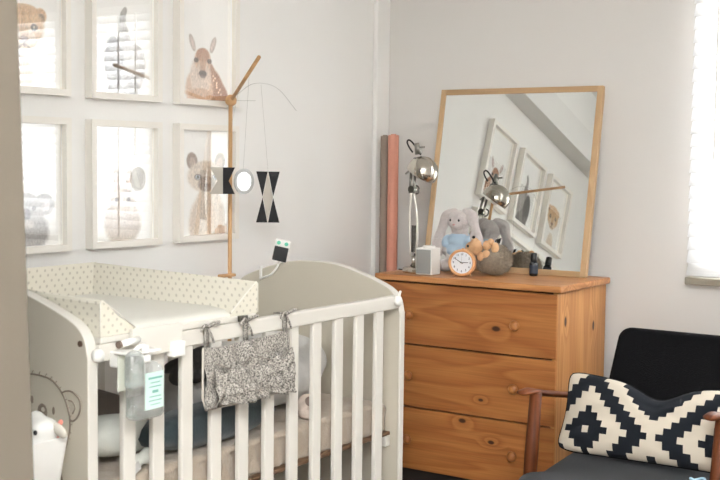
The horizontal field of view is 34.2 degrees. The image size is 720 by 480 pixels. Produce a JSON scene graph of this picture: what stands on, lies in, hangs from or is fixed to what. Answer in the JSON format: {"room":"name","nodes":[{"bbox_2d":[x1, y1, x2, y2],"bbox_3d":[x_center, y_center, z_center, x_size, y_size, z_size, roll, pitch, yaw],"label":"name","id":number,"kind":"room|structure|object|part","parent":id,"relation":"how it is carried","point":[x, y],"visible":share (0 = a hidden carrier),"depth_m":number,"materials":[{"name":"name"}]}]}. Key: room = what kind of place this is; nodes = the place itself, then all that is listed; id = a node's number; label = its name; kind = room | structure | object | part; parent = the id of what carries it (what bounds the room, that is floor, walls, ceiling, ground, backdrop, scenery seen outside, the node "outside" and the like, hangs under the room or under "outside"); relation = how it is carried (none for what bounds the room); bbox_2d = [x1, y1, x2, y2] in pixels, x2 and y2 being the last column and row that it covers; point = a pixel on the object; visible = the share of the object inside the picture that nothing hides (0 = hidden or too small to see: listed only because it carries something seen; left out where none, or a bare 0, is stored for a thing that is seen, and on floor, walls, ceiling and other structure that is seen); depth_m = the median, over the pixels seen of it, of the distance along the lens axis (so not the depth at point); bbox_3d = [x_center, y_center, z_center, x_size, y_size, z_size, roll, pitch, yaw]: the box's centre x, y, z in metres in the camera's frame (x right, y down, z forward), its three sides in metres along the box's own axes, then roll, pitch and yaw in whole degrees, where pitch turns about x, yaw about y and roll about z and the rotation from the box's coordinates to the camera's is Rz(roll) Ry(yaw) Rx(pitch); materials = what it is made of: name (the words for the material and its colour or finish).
{"room":"children's room","nodes":[
{"label":"children's room","id":0,"kind":"room"},
{"bbox_2d":[0,0,33,479],"bbox_3d":[-1.178,-0.059,0.829,0.140,2.450,2.327,3,5,34],"label":"door frame","id":1,"kind":"structure","parent":0,"point":[16,439],"depth_m":1.71,"materials":[{"name":"paint"}]},
{"bbox_2d":[20,0,373,395],"bbox_3d":[-1.383,-0.192,2.786,0.100,2.450,5.345,3,5,34],"label":"wall","id":2,"kind":"structure","parent":0,"point":[304,114],"depth_m":4.28,"materials":[{"name":"paint"}]},
{"bbox_2d":[17,0,71,95],"bbox_3d":[-0.937,-0.607,3.292,0.031,0.388,0.300,3,5,34],"label":"picture frame","id":3,"kind":"object","parent":2,"relation":"attached to","point":[44,26],"visible":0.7,"depth_m":3.36,"materials":[{"name":"white paint"}]},
{"bbox_2d":[21,115,71,253],"bbox_3d":[-0.943,-0.156,3.322,0.031,0.390,0.300,3,5,34],"label":"picture frame","id":4,"kind":"object","parent":2,"relation":"attached to","point":[46,141],"visible":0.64,"depth_m":3.39,"materials":[{"name":"white paint"}]},
{"bbox_2d":[21,123,60,246],"bbox_3d":[-0.951,-0.156,3.328,0.001,0.351,0.261,3,5,34],"label":"print","id":5,"kind":"object","parent":4,"relation":"attached to","point":[41,143],"depth_m":3.38},
{"bbox_2d":[84,0,162,102],"bbox_3d":[-0.724,-0.625,3.606,0.031,0.388,0.300,3,5,34],"label":"picture frame","id":6,"kind":"object","parent":2,"relation":"attached to","point":[124,38],"visible":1,"depth_m":3.62,"materials":[{"name":"white paint"}]},
{"bbox_2d":[97,0,151,95],"bbox_3d":[-0.733,-0.626,3.612,0.001,0.349,0.261,3,5,34],"label":"print","id":7,"kind":"object","parent":6,"relation":"attached to","point":[124,27],"depth_m":3.62},
{"bbox_2d":[85,119,162,248],"bbox_3d":[-0.730,-0.174,3.636,0.031,0.390,0.300,3,5,34],"label":"picture frame","id":8,"kind":"object","parent":2,"relation":"attached to","point":[124,159],"visible":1,"depth_m":3.64,"materials":[{"name":"white paint"}]},
{"bbox_2d":[97,126,151,241],"bbox_3d":[-0.738,-0.175,3.642,0.001,0.351,0.261,3,5,34],"label":"print","id":9,"kind":"object","parent":8,"relation":"attached to","point":[124,154],"depth_m":3.65},
{"bbox_2d":[173,0,239,107],"bbox_3d":[-0.511,-0.644,3.920,0.031,0.388,0.300,3,5,34],"label":"picture frame","id":10,"kind":"object","parent":2,"relation":"attached to","point":[206,33],"visible":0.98,"depth_m":3.93,"materials":[{"name":"white paint"}]},
{"bbox_2d":[184,0,230,100],"bbox_3d":[-0.520,-0.644,3.926,0.001,0.349,0.261,3,5,34],"label":"print","id":11,"kind":"object","parent":10,"relation":"attached to","point":[207,23],"depth_m":3.94},
{"bbox_2d":[173,123,239,242],"bbox_3d":[-0.516,-0.193,3.950,0.031,0.390,0.300,3,5,34],"label":"picture frame","id":12,"kind":"object","parent":2,"relation":"attached to","point":[198,214],"visible":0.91,"depth_m":3.94,"materials":[{"name":"white paint"}]},
{"bbox_2d":[184,130,227,235],"bbox_3d":[-0.525,-0.193,3.956,0.001,0.351,0.261,3,5,34],"label":"print","id":13,"kind":"object","parent":12,"relation":"attached to","point":[205,213],"depth_m":3.95},
{"bbox_2d":[371,0,389,276],"bbox_3d":[0.083,-0.312,4.837,0.022,2.450,0.097,3,5,34],"label":"trim","id":14,"kind":"structure","parent":2,"relation":"attached to","point":[381,46],"depth_m":4.80,"materials":[{"name":"paint"}]},
{"bbox_2d":[389,0,719,377],"bbox_3d":[1.619,-0.233,3.919,3.600,2.450,0.100,3,5,34],"label":"wall","id":15,"kind":"structure","parent":0,"point":[641,51],"depth_m":4.33,"materials":[{"name":"paint"}]},
{"bbox_2d":[685,0,719,286],"bbox_3d":[1.717,-0.385,3.733,1.345,1.149,0.063,3,5,34],"label":"window","id":16,"kind":"structure","parent":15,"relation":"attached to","point":[703,258],"depth_m":4.08,"materials":[{"name":"white glass"}]},
{"bbox_3d":[1.713,0.175,3.774,1.345,0.026,0.036,3,5,34],"label":"rail","id":17,"kind":"part","parent":16,"relation":"part of","materials":[{"name":"white wood"}]},
{"bbox_3d":[0.105,1.160,1.795,3.800,0.080,5.445,3,5,34],"label":"floor","id":18,"kind":"structure","parent":0,"visible":0},
{"bbox_2d":[27,260,404,479],"bbox_3d":[-0.471,0.530,3.104,0.643,0.927,1.236,3,5,34],"label":"crib","id":19,"kind":"object","parent":18,"relation":"on","point":[357,318],"visible":0.7,"depth_m":3.07,"materials":[{"name":"white paint"}]},
{"bbox_2d":[33,436,67,479],"bbox_3d":[-0.697,0.522,2.414,0.204,0.258,0.160,3,5,34],"label":"bin","id":20,"kind":"object","parent":19,"relation":"hanging from","point":[48,456],"visible":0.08,"depth_m":2.35,"materials":[{"name":"white plastic"}]},
{"bbox_2d":[32,411,66,443],"bbox_3d":[-0.661,0.406,2.357,0.150,0.120,0.076,1,4,5],"label":"sheep","id":21,"kind":"object","parent":20,"relation":"in","point":[44,428],"visible":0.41,"depth_m":2.34},
{"bbox_3d":[-0.814,0.559,2.613,0.627,0.927,0.029,3,5,34],"label":"panel","id":22,"kind":"part","parent":19,"relation":"part of","materials":[{"name":"white paint"}]},
{"bbox_2d":[114,336,160,391],"bbox_3d":[-0.466,0.260,2.455,0.050,0.110,0.093,3,5,34],"label":"holder","id":23,"kind":"object","parent":19,"relation":"hanging from","point":[121,354],"visible":0.77,"depth_m":2.44,"materials":[{"name":"white plastic"}]},
{"bbox_3d":[-0.492,0.276,2.447,0.003,0.078,0.040,3,5,34],"label":"plate","id":24,"kind":"part","parent":23,"relation":"part of","materials":[{"name":"white plastic"}]},
{"bbox_2d":[125,350,143,388],"bbox_3d":[-0.460,0.263,2.388,0.026,0.076,0.040,3,5,34],"label":"bottle","id":25,"kind":"object","parent":23,"relation":"hanging from","point":[129,361],"visible":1,"depth_m":2.40,"materials":[{"name":"clear plastic"}]},
{"bbox_2d":[126,343,163,420],"bbox_3d":[-0.452,0.295,2.465,0.042,0.159,0.092,3,5,34],"label":"bottle","id":26,"kind":"object","parent":23,"relation":"hanging from","point":[153,396],"visible":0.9,"depth_m":2.46,"materials":[{"name":"clear plastic"}]},
{"bbox_2d":[148,375,161,404],"bbox_3d":[-0.430,0.316,2.462,0.001,0.059,0.041,3,5,34],"label":"label","id":27,"kind":"object","parent":26,"relation":"attached to","point":[154,381],"depth_m":2.46,"materials":[{"name":"white paper"}]},
{"bbox_2d":[94,313,254,367],"bbox_3d":[-0.624,0.205,2.793,0.606,0.074,0.507,3,5,34],"label":"shelf","id":28,"kind":"object","parent":19,"relation":"on","point":[168,337],"visible":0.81,"depth_m":2.56,"materials":[{"name":"white paint"}]},
{"bbox_2d":[27,262,257,337],"bbox_3d":[-0.628,0.132,2.794,0.571,0.094,0.519,3,5,34],"label":"changing pad","id":29,"kind":"object","parent":28,"relation":"on","point":[111,300],"visible":0.77,"depth_m":2.87,"materials":[{"name":"beige fabric"}]},
{"bbox_3d":[-0.443,0.217,2.552,0.012,0.062,0.157,3,5,34],"label":"plate","id":30,"kind":"part","parent":28,"relation":"part of","materials":[{"name":"white paint"}]},
{"bbox_2d":[218,55,260,340],"bbox_3d":[-0.389,0.190,3.891,0.329,1.563,0.250,3,5,34],"label":"stand","id":31,"kind":"object","parent":19,"relation":"attached to","point":[230,100],"visible":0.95,"depth_m":3.97,"materials":[{"name":"brown wood"}]},
{"bbox_2d":[210,167,234,193],"bbox_3d":[-0.431,-0.322,3.830,0.109,0.342,0.050,-2,5,-37],"label":"card","id":32,"kind":"object","parent":31,"relation":"hanging from","point":[222,174],"visible":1,"depth_m":3.83,"materials":[{"name":"paper"}]},
{"bbox_2d":[234,169,253,193],"bbox_3d":[-0.372,-0.343,3.741,0.011,0.393,0.082,4,5,43],"label":"disc","id":33,"kind":"object","parent":31,"relation":"hanging from","point":[243,178],"visible":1,"depth_m":3.75,"materials":[{"name":"white paper"}]},
{"bbox_3d":[-0.377,-0.520,3.811,0.012,0.134,0.341,-1,4,-21],"label":"arm","id":34,"kind":"part","parent":31,"relation":"part of","materials":[{"name":"brown wood"}]},
{"bbox_2d":[256,171,279,222],"bbox_3d":[-0.329,-0.288,3.956,0.074,0.461,0.113,3,5,34],"label":"card","id":35,"kind":"object","parent":31,"relation":"hanging from","point":[267,196],"visible":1,"depth_m":4.00,"materials":[{"name":"paper"}]},
{"bbox_2d":[98,393,385,479],"bbox_3d":[-0.475,0.528,3.109,0.560,0.093,1.159,3,5,34],"label":"mattress","id":36,"kind":"object","parent":19,"relation":"on","point":[108,467],"visible":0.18,"depth_m":2.97,"materials":[{"name":"fabric"}]},
{"bbox_2d":[98,413,146,456],"bbox_3d":[-0.572,0.450,2.700,0.110,0.098,0.229,3,5,34],"label":"pillow","id":37,"kind":"object","parent":36,"relation":"on","point":[108,424],"visible":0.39,"depth_m":2.64,"materials":[{"name":"white fabric"}]},
{"bbox_2d":[98,389,148,419],"bbox_3d":[-0.679,0.437,2.862,0.260,0.144,0.318,4,5,44],"label":"blanket","id":38,"kind":"object","parent":36,"relation":"on","point":[108,402],"visible":0.09,"depth_m":2.85,"materials":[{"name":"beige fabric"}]},
{"bbox_2d":[135,447,148,473],"bbox_3d":[-0.502,0.494,2.636,0.049,0.046,0.086,3,5,34],"label":"toy","id":39,"kind":"object","parent":36,"relation":"on","point":[141,458],"visible":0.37,"depth_m":2.64,"materials":[{"name":"white fabric"}]},
{"bbox_2d":[138,399,274,449],"bbox_3d":[-0.375,0.448,2.887,0.110,0.101,0.470,3,5,34],"label":"cushion","id":40,"kind":"object","parent":36,"relation":"on","point":[200,415],"visible":0.33,"depth_m":2.80,"materials":[{"name":"teal fabric"}]},
{"bbox_2d":[141,331,326,412],"bbox_3d":[-0.403,0.374,3.267,0.434,0.196,0.621,3,5,34],"label":"pillow","id":41,"kind":"object","parent":36,"relation":"on","point":[170,390],"visible":0.09,"depth_m":3.26,"materials":[{"name":"grey fabric"}]},
{"bbox_2d":[164,345,206,385],"bbox_3d":[-0.414,0.317,2.922,0.088,0.097,0.260,3,5,34],"label":"plush toy","id":42,"kind":"object","parent":41,"relation":"on","point":[171,367],"visible":0.34,"depth_m":2.88,"materials":[{"name":"black fabric"}]},
{"bbox_2d":[298,394,308,419],"bbox_3d":[-0.142,0.451,3.172,0.061,0.069,0.054,3,5,34],"label":"plush toy","id":43,"kind":"object","parent":36,"relation":"on","point":[303,401],"visible":0.51,"depth_m":3.15,"materials":[{"name":"beige fabric"}]},
{"bbox_3d":[-0.221,0.207,2.917,0.024,0.038,1.171,3,5,34],"label":"rail","id":44,"kind":"part","parent":19,"relation":"part of","materials":[{"name":"white paint"}]},
{"bbox_2d":[200,308,296,410],"bbox_3d":[-0.251,0.286,2.804,0.113,0.211,0.360,3,5,34],"label":"fabric organiser","id":45,"kind":"object","parent":19,"relation":"hanging from","point":[246,371],"visible":1,"depth_m":2.79,"materials":[{"name":"grey fabric"}]},
{"bbox_2d":[259,238,291,279],"bbox_3d":[-0.266,0.060,3.653,0.054,0.133,0.116,-3,5,-44],"label":"camera","id":46,"kind":"object","parent":19,"relation":"attached to","point":[281,250],"visible":0.99,"depth_m":3.62,"materials":[{"name":"white plastic"}]},
{"bbox_3d":[-0.246,0.043,3.618,0.052,0.052,0.004,1,4,4],"label":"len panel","id":47,"kind":"part","parent":46,"relation":"part of","materials":[{"name":"black plastic"}]},
{"bbox_3d":[-0.139,0.513,3.607,0.627,0.902,0.030,3,5,34],"label":"panel","id":48,"kind":"part","parent":19,"relation":"part of","materials":[{"name":"white paint"}]},
{"bbox_3d":[0.115,0.461,3.405,0.006,0.500,0.006,3,5,34],"label":"guide rod","id":49,"kind":"part","parent":19,"relation":"part of","materials":[{"name":"white paint"}]},
{"bbox_2d":[379,135,387,271],"bbox_3d":[0.094,0.246,4.780,0.036,1.344,0.036,3,5,34],"label":"paper roll","id":50,"kind":"object","parent":18,"relation":"on","point":[384,139],"visible":0.38,"depth_m":4.74,"materials":[{"name":"paper"}]},
{"bbox_2d":[386,134,398,271],"bbox_3d":[0.127,0.247,4.742,0.042,1.347,0.042,-2,5,-33],"label":"paper roll","id":51,"kind":"object","parent":18,"relation":"on","point":[393,139],"visible":0.47,"depth_m":4.70,"materials":[{"name":"pink paper"}]},
{"bbox_2d":[375,270,609,479],"bbox_3d":[0.478,0.540,4.348,0.751,0.823,0.452,3,5,34],"label":"pine dresser","id":52,"kind":"object","parent":18,"relation":"on","point":[471,343],"visible":0.88,"depth_m":4.15,"materials":[{"name":"brown wood"}]},
{"bbox_3d":[0.174,0.732,4.310,0.036,0.036,0.030,3,5,34],"label":"knob","id":53,"kind":"part","parent":52,"relation":"part of","materials":[{"name":"brown wood"}]},
{"bbox_3d":[0.177,0.497,4.295,0.036,0.036,0.030,3,5,34],"label":"knob","id":54,"kind":"part","parent":52,"relation":"part of","materials":[{"name":"brown wood"}]},
{"bbox_3d":[0.179,0.275,4.280,0.036,0.036,0.030,3,5,34],"label":"knob","id":55,"kind":"part","parent":52,"relation":"part of","materials":[{"name":"brown wood"}]},
{"bbox_2d":[398,139,437,273],"bbox_3d":[0.222,-0.127,4.381,0.120,0.498,0.204,0,4,-8],"label":"desk lamp","id":56,"kind":"object","parent":52,"relation":"on","point":[424,168],"visible":0.94,"depth_m":4.34,"materials":[{"name":"silver metal"}]},
{"bbox_3d":[0.188,-0.060,4.380,0.014,0.240,0.008,3,5,34],"label":"arm","id":57,"kind":"part","parent":56,"relation":"part of","materials":[{"name":"silver metal"}]},
{"bbox_3d":[0.189,-0.218,4.365,0.043,0.089,0.020,3,5,34],"label":"arm","id":58,"kind":"part","parent":56,"relation":"part of","materials":[{"name":"metal"}]},
{"bbox_3d":[0.201,0.080,4.395,0.014,0.043,0.019,3,5,34],"label":"post","id":59,"kind":"part","parent":56,"relation":"part of","materials":[{"name":"silver metal"}]},
{"bbox_3d":[0.206,-0.062,4.368,0.029,0.246,0.008,3,5,34],"label":"arm","id":60,"kind":"part","parent":56,"relation":"part of","materials":[{"name":"silver metal"}]},
{"bbox_2d":[414,143,424,154],"bbox_3d":[0.222,-0.338,4.328,0.042,0.046,0.029,3,5,34],"label":"socket","id":61,"kind":"object","parent":56,"relation":"attached to","point":[417,146],"depth_m":4.32,"materials":[{"name":"metal"}]},
{"bbox_3d":[0.232,-0.260,4.329,0.115,0.099,0.117,3,5,34],"label":"lamp shade","id":62,"kind":"part","parent":56,"relation":"part of","materials":[{"name":"silver metal"}]},
{"bbox_2d":[416,245,439,274],"bbox_3d":[0.251,0.073,4.317,0.068,0.107,0.068,3,5,34],"label":"speaker","id":63,"kind":"object","parent":52,"relation":"on","point":[427,256],"visible":1,"depth_m":4.29},
{"bbox_2d":[416,249,430,273],"bbox_3d":[0.232,0.079,4.290,0.060,0.087,0.003,3,5,34],"label":"grille","id":64,"kind":"object","parent":63,"relation":"attached to","point":[423,256],"depth_m":4.29,"materials":[{"name":"grey fabric"}]},
{"bbox_2d":[432,208,483,270],"bbox_3d":[0.369,-0.001,4.420,0.158,0.241,0.172,0,4,-11],"label":"plush bunny","id":65,"kind":"object","parent":52,"relation":"on","point":[459,221],"visible":0.73,"depth_m":4.40,"materials":[{"name":"grey fur"}]},
{"bbox_2d":[448,248,475,276],"bbox_3d":[0.372,0.081,4.257,0.099,0.105,0.038,2,4,17],"label":"alarm clock","id":66,"kind":"object","parent":52,"relation":"on","point":[462,262],"visible":1,"depth_m":4.25,"materials":[{"name":"plastic"}]},
{"bbox_3d":[0.385,0.511,4.217,0.693,0.700,0.028,3,5,34],"label":"rail","id":67,"kind":"part","parent":52,"relation":"part of","materials":[{"name":"brown wood"}]},
{"bbox_3d":[0.373,0.279,4.180,0.722,0.222,0.024,3,5,34],"label":"drawer","id":68,"kind":"part","parent":52,"relation":"part of","materials":[{"name":"brown wood"}]},
{"bbox_3d":[0.367,0.741,4.211,0.722,0.227,0.024,3,5,34],"label":"drawer","id":69,"kind":"part","parent":52,"relation":"part of","materials":[{"name":"brown wood"}]},
{"bbox_3d":[0.370,0.508,4.196,0.722,0.226,0.024,3,5,34],"label":"drawer","id":70,"kind":"part","parent":52,"relation":"part of","materials":[{"name":"brown wood"}]},
{"bbox_2d":[465,236,513,275],"bbox_3d":[0.483,0.058,4.318,0.170,0.148,0.140,3,5,34],"label":"plush hedgehog","id":71,"kind":"object","parent":52,"relation":"on","point":[492,258],"visible":0.98,"depth_m":4.28,"materials":[{"name":"grey fabric"}]},
{"bbox_3d":[0.528,0.752,4.071,0.036,0.036,0.030,3,5,34],"label":"knob","id":72,"kind":"part","parent":52,"relation":"part of","materials":[{"name":"brown wood"}]},
{"bbox_3d":[0.531,0.517,4.055,0.036,0.036,0.030,3,5,34],"label":"knob","id":73,"kind":"part","parent":52,"relation":"part of","materials":[{"name":"brown wood"}]},
{"bbox_3d":[0.533,0.295,4.040,0.036,0.036,0.030,3,5,34],"label":"knob","id":74,"kind":"part","parent":52,"relation":"part of","materials":[{"name":"brown wood"}]},
{"bbox_2d":[425,86,604,277],"bbox_3d":[0.578,-0.230,4.478,0.685,0.706,0.159,3,5,34],"label":"leaning mirror","id":75,"kind":"object","parent":52,"relation":"on","point":[526,160],"visible":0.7,"depth_m":4.44,"materials":[{"name":"brown mirror"}]},
{"bbox_3d":[0.303,-0.245,4.660,0.022,0.706,0.151,3,5,33],"label":"frame","id":76,"kind":"part","parent":75,"relation":"part of","materials":[{"name":"brown wood"}]},
{"bbox_3d":[0.617,-0.573,4.507,0.639,0.025,0.027,3,5,33],"label":"frame","id":77,"kind":"part","parent":75,"relation":"part of","materials":[{"name":"brown wood"}]},
{"bbox_3d":[0.540,0.113,4.449,0.639,0.025,0.027,3,5,33],"label":"frame","id":78,"kind":"part","parent":75,"relation":"part of","materials":[{"name":"brown wood"}]},
{"bbox_3d":[0.854,-0.214,4.296,0.022,0.706,0.151,3,5,33],"label":"frame","id":79,"kind":"part","parent":75,"relation":"part of","materials":[{"name":"brown wood"}]},
{"bbox_2d":[529,253,537,275],"bbox_3d":[0.639,0.090,4.304,0.032,0.085,0.032,3,5,34],"label":"dropper bottle","id":80,"kind":"object","parent":52,"relation":"on","point":[533,266],"visible":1,"depth_m":4.29,"materials":[{"name":"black glass"}]},
{"bbox_3d":[0.776,0.568,4.165,0.018,0.800,0.419,3,5,34],"label":"panel","id":81,"kind":"part","parent":52,"relation":"part of","materials":[{"name":"brown wood"}]},
{"bbox_2d":[517,327,719,479],"bbox_3d":[0.878,0.663,3.566,0.619,0.698,0.777,3,5,34],"label":"armchair","id":82,"kind":"object","parent":18,"relation":"on","point":[662,364],"visible":0.6,"depth_m":3.72,"materials":[{"name":"grey fabric"}]},
{"bbox_3d":[0.510,0.732,3.522,0.061,0.554,0.041,0,4,-9],"label":"leg","id":83,"kind":"part","parent":82,"relation":"part of","materials":[{"name":"brown wood"}]},
{"bbox_3d":[0.645,0.493,3.714,0.050,0.126,0.592,3,5,34],"label":"armrest","id":84,"kind":"part","parent":82,"relation":"part of","materials":[{"name":"brown wood"}]},
{"bbox_2d":[519,452,709,479],"bbox_3d":[0.826,0.725,3.497,0.574,0.147,0.598,3,5,34],"label":"seat cushion","id":85,"kind":"object","parent":82,"relation":"on","point":[576,466],"depth_m":3.43,"materials":[{"name":"grey fabric"}]},
{"bbox_2d":[558,373,719,472],"bbox_3d":[0.874,0.540,3.463,0.583,0.228,0.160,3,4,31],"label":"lumbar cushion","id":86,"kind":"object","parent":82,"relation":"on","point":[604,416],"visible":0.94,"depth_m":3.44,"materials":[{"name":"fabric"}]},
{"bbox_3d":[1.057,0.488,3.782,0.546,0.373,0.180,3,5,34],"label":"backrest","id":87,"kind":"part","parent":82,"relation":"part of","materials":[{"name":"black fabric"}]},
{"bbox_2d":[689,477,705,479],"bbox_3d":[0.925,0.658,3.208,0.047,0.014,0.037,3,5,34],"label":"ring","id":88,"kind":"object","parent":82,"relation":"on","point":[690,478],"visible":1,"depth_m":3.21,"materials":[{"name":"silver metal"}]},
{"bbox_3d":[1.107,0.519,3.402,0.050,0.126,0.592,3,5,34],"label":"armrest","id":89,"kind":"part","parent":82,"relation":"part of","materials":[{"name":"brown wood"}]},
{"bbox_3d":[0.972,0.758,3.210,0.061,0.554,0.041,0,4,-9],"label":"leg","id":90,"kind":"part","parent":82,"relation":"part of","materials":[{"name":"brown wood"}]}
]}

